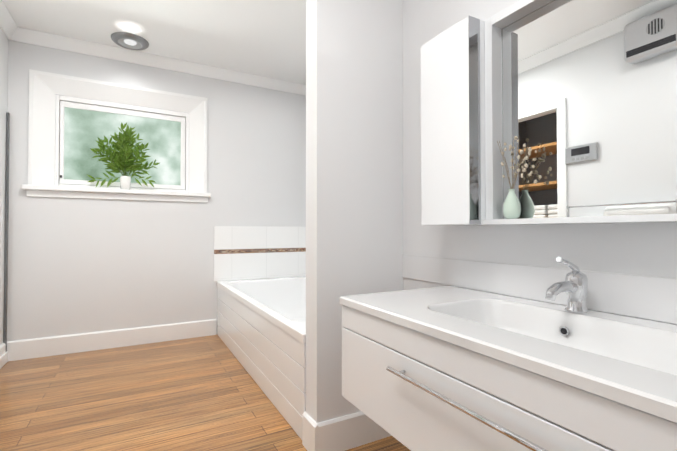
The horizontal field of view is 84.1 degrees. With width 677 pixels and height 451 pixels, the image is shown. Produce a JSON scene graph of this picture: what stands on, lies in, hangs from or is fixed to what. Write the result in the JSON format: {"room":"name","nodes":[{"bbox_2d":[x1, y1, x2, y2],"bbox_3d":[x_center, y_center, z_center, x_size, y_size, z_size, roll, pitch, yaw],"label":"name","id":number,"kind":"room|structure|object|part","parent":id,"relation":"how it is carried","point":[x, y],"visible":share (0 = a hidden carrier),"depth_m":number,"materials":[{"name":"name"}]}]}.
{"room":"bathroom","nodes":[
{"label":"bathroom","id":0,"kind":"room"},
{"bbox_2d":[0,28,7,344],"bbox_3d":[-2.643,-0.286,2.691,0.100,2.923,1.314,0,-1,-29],"label":"wall","id":1,"kind":"structure","parent":0,"point":[3,74],"depth_m":3.20,"materials":[{"name":"paint"}]},
{"bbox_2d":[0,343,5,356],"bbox_3d":[-2.611,1.091,2.734,0.018,0.170,1.234,0,-1,-29],"label":"baseboard","id":2,"kind":"structure","parent":1,"relation":"attached to","point":[2,348],"depth_m":3.18,"materials":[{"name":"white wood"}]},
{"bbox_2d":[0,351,7,368],"bbox_3d":[-2.824,1.137,3.138,0.029,0.090,0.281,0,-1,-29],"label":"trim","id":3,"kind":"structure","parent":1,"relation":"attached to","point":[3,359],"depth_m":3.18,"materials":[{"name":"white wood"}]},
{"bbox_2d":[3,112,9,350],"bbox_3d":[-2.888,0.054,3.264,0.021,2.080,0.026,0,-1,-29],"label":"jamb","id":4,"kind":"object","parent":1,"relation":"attached to","point":[6,227],"visible":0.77,"depth_m":3.26,"materials":[{"name":"metal"}]},
{"bbox_2d":[0,0,16,39],"bbox_3d":[-1.440,-1.727,0.680,0.075,0.100,6.034,0,-1,-29],"label":"crown molding","id":5,"kind":"structure","parent":1,"relation":"attached to","point":[8,26],"depth_m":3.12,"materials":[{"name":"white paint"}]},
{"bbox_2d":[2,0,305,84],"bbox_3d":[-0.484,-1.809,1.201,3.850,0.081,6.234,0,-1,-29],"label":"ceiling","id":6,"kind":"structure","parent":0,"point":[265,38],"depth_m":3.28,"materials":[{"name":"paint"}]},
{"bbox_2d":[111,32,148,49],"bbox_3d":[-1.956,-1.720,3.525,0.316,0.030,0.316,0,-1,-29],"label":"ceiling light","id":7,"kind":"object","parent":6,"relation":"attached to","point":[130,41],"visible":1,"depth_m":3.49,"materials":[{"name":"silver metal"}]},
{"bbox_2d":[7,40,305,340],"bbox_3d":[-1.641,-0.266,4.040,3.150,2.923,0.100,0,-1,-29],"label":"wall","id":8,"kind":"structure","parent":0,"point":[95,265],"depth_m":3.79,"materials":[{"name":"paint"}]},
{"bbox_2d":[7,319,215,360],"bbox_3d":[-2.125,1.105,3.690,1.785,0.170,0.018,0,-1,-29],"label":"baseboard","id":9,"kind":"structure","parent":8,"relation":"attached to","point":[47,346],"depth_m":3.62,"materials":[{"name":"white wood"}]},
{"bbox_2d":[22,69,210,202],"bbox_3d":[-2.117,-0.824,3.750,1.597,1.140,0.160,0,-1,-29],"label":"window","id":10,"kind":"structure","parent":8,"relation":"in","point":[45,88],"depth_m":3.70,"materials":[{"name":"white wood"}]},
{"bbox_3d":[-2.641,-0.791,3.527,0.028,0.866,0.050,0,-1,-29],"label":"window sash","id":11,"kind":"part","parent":10,"relation":"part of","materials":[{"name":"white wood"}]},
{"bbox_3d":[-2.614,-0.783,3.548,0.032,0.784,0.032,0,-1,-29],"label":"window sash","id":12,"kind":"part","parent":10,"relation":"part of","materials":[{"name":"white wood"}]},
{"bbox_3d":[-2.150,-0.410,3.794,1.022,0.045,0.032,0,-1,-29],"label":"window sash","id":13,"kind":"part","parent":10,"relation":"part of","materials":[{"name":"white wood"}]},
{"bbox_3d":[-2.142,-1.198,3.804,1.107,0.045,0.050,0,-1,-29],"label":"window sash","id":14,"kind":"part","parent":10,"relation":"part of","materials":[{"name":"white wood"}]},
{"bbox_3d":[-2.142,-0.369,3.792,1.107,0.030,0.050,0,-1,-29],"label":"window sash","id":15,"kind":"part","parent":10,"relation":"part of","materials":[{"name":"white wood"}]},
{"bbox_3d":[-2.150,-1.145,3.805,1.022,0.052,0.032,0,-1,-29],"label":"window sash","id":16,"kind":"part","parent":10,"relation":"part of","materials":[{"name":"white wood"}]},
{"bbox_3d":[-2.154,-0.776,3.806,1.022,0.686,0.004,0,-1,-29],"label":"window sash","id":17,"kind":"part","parent":10,"relation":"part of","materials":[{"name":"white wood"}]},
{"bbox_2d":[88,123,159,188],"bbox_3d":[-2.098,-0.692,3.685,0.644,0.672,0.170,0,-1,-29],"label":"plant","id":18,"kind":"object","parent":10,"relation":"on","point":[125,157],"visible":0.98,"depth_m":3.69,"materials":[{"name":"green plant"}]},
{"bbox_3d":[-1.682,-0.776,4.054,0.045,0.784,0.032,0,-1,-29],"label":"window sash","id":19,"kind":"part","parent":10,"relation":"part of","materials":[{"name":"white wood"}]},
{"bbox_3d":[-1.642,-0.783,4.070,0.032,0.866,0.050,0,-1,-29],"label":"window sash","id":20,"kind":"part","parent":10,"relation":"part of","materials":[{"name":"white wood"}]},
{"bbox_2d":[8,27,305,94],"bbox_3d":[-1.599,-1.679,3.984,2.950,0.100,0.075,0,-1,-29],"label":"crown molding","id":21,"kind":"structure","parent":8,"relation":"attached to","point":[35,37],"depth_m":3.79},
{"bbox_2d":[214,226,305,280],"bbox_3d":[-0.843,0.314,4.402,1.193,0.606,0.012,0,-1,-29],"label":"wall tile","id":22,"kind":"structure","parent":8,"relation":"attached to","point":[237,266],"depth_m":4.35,"materials":[{"name":"white tile"}]},
{"bbox_2d":[214,248,305,253],"bbox_3d":[-0.839,0.293,4.396,1.193,0.048,0.002,0,-1,-29],"label":"tile border","id":23,"kind":"object","parent":22,"relation":"attached to","point":[234,251],"depth_m":4.35,"materials":[{"name":"brown tile"}]},
{"bbox_2d":[0,334,410,450],"bbox_3d":[-0.484,1.183,1.157,3.850,0.060,6.234,0,-1,-29],"label":"floor","id":24,"kind":"structure","parent":0,"point":[204,393],"depth_m":2.46,"materials":[{"name":"brown wood"}]},
{"bbox_2d":[217,276,305,439],"bbox_3d":[-0.256,0.892,3.343,1.160,0.581,2.412,0,-1,-29],"label":"bathtub","id":25,"kind":"object","parent":24,"relation":"on","point":[261,328],"visible":0.46,"depth_m":2.81,"materials":[{"name":"white plastic"}]},
{"bbox_3d":[-0.753,1.115,3.070,0.018,0.127,2.412,0,-1,-29],"label":"panel","id":26,"kind":"part","parent":25,"relation":"part of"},
{"bbox_3d":[-0.753,0.715,3.076,0.018,0.129,2.412,0,-1,-29],"label":"panel","id":27,"kind":"part","parent":25,"relation":"part of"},
{"bbox_3d":[-0.753,0.849,3.074,0.018,0.129,2.412,0,-1,-29],"label":"panel","id":28,"kind":"part","parent":25,"relation":"part of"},
{"bbox_3d":[-0.753,0.983,3.072,0.018,0.129,2.412,0,-1,-29],"label":"panel","id":29,"kind":"part","parent":25,"relation":"part of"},
{"bbox_2d":[306,0,402,422],"bbox_3d":[0.098,-0.295,2.097,0.549,2.923,0.140,0,-1,-29],"label":"wall","id":30,"kind":"structure","parent":0,"point":[354,147],"depth_m":2.00,"materials":[{"name":"white paint"}]},
{"bbox_2d":[302,411,317,450],"bbox_3d":[-0.146,1.079,1.934,0.018,0.170,0.158,0,-1,-29],"label":"baseboard","id":31,"kind":"structure","parent":30,"relation":"attached to","point":[309,433],"depth_m":1.92,"materials":[{"name":"white wood"}]},
{"bbox_2d":[317,411,391,450],"bbox_3d":[0.128,1.080,2.003,0.531,0.170,0.018,0,-1,-29],"label":"baseboard","id":32,"kind":"structure","parent":30,"relation":"attached to","point":[349,431],"depth_m":1.95,"materials":[{"name":"white wood"}]},
{"bbox_2d":[402,255,676,323],"bbox_3d":[0.889,0.218,1.201,0.008,0.129,2.176,0,-1,-29],"label":"backsplash","id":33,"kind":"structure","parent":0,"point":[647,297],"depth_m":1.39,"materials":[{"name":"white tile"}]},
{"bbox_2d":[403,0,676,324],"bbox_3d":[1.214,-0.315,0.725,0.100,2.923,3.616,0,-1,-29],"label":"wall","id":34,"kind":"structure","parent":0,"point":[645,249],"depth_m":1.65,"materials":[{"name":"paint"}]},
{"bbox_2d":[421,21,464,225],"bbox_3d":[0.544,-0.418,1.642,0.198,0.834,0.321,0,-1,-29],"label":"upper cabinet","id":35,"kind":"object","parent":34,"relation":"attached to","point":[442,86],"depth_m":1.61,"materials":[{"name":"white wood"}]},
{"bbox_3d":[0.457,-0.418,1.615,0.019,0.830,0.284,0,-1,-29],"label":"door","id":36,"kind":"part","parent":35,"relation":"part of","materials":[{"name":"white wood"}]},
{"bbox_2d":[339,257,676,450],"bbox_3d":[0.622,0.390,1.011,0.652,0.588,1.508,0,-1,-29],"label":"bathroom vanity","id":37,"kind":"object","parent":34,"relation":"attached to","point":[448,368],"visible":1,"depth_m":1.00,"materials":[{"name":"white wood"}]},
{"bbox_2d":[545,257,588,313],"bbox_3d":[0.731,0.191,1.209,0.190,0.184,0.068,0,-1,-29],"label":"tap","id":38,"kind":"object","parent":37,"relation":"on","point":[575,284],"depth_m":1.21,"materials":[{"name":"silver metal"}]},
{"bbox_2d":[461,0,676,225],"bbox_3d":[0.844,-0.426,1.091,0.198,0.834,1.008,0,-1,-29],"label":"mirror","id":39,"kind":"object","parent":34,"relation":"attached to","point":[579,97],"depth_m":1.28,"materials":[{"name":"clear glass"}]},
{"bbox_3d":[0.652,-0.430,1.538,0.108,0.814,0.035,0,-1,-29],"label":"frame","id":40,"kind":"part","parent":39,"relation":"part of","materials":[{"name":"white wood"}]},
{"bbox_2d":[497,136,541,218],"bbox_3d":[0.676,-0.184,1.416,0.070,0.317,0.157,0,-1,-29],"label":"vase","id":41,"kind":"object","parent":39,"relation":"in","point":[511,207],"visible":1,"depth_m":1.42,"materials":[{"name":"green ceramic"}]},
{"bbox_3d":[0.884,-0.825,1.117,0.108,0.035,0.936,0,-1,-29],"label":"frame","id":42,"kind":"part","parent":39,"relation":"part of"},
{"bbox_2d":[482,214,676,224],"bbox_3d":[0.875,-0.019,1.101,0.128,0.020,1.006,0,-1,-29],"label":"shelf","id":43,"kind":"object","parent":39,"relation":"attached to","point":[535,218],"depth_m":1.21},
{"bbox_3d":[0.909,-0.418,1.125,0.046,0.779,0.936,0,-1,-29],"label":"glass","id":44,"kind":"part","parent":39,"relation":"part of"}
]}

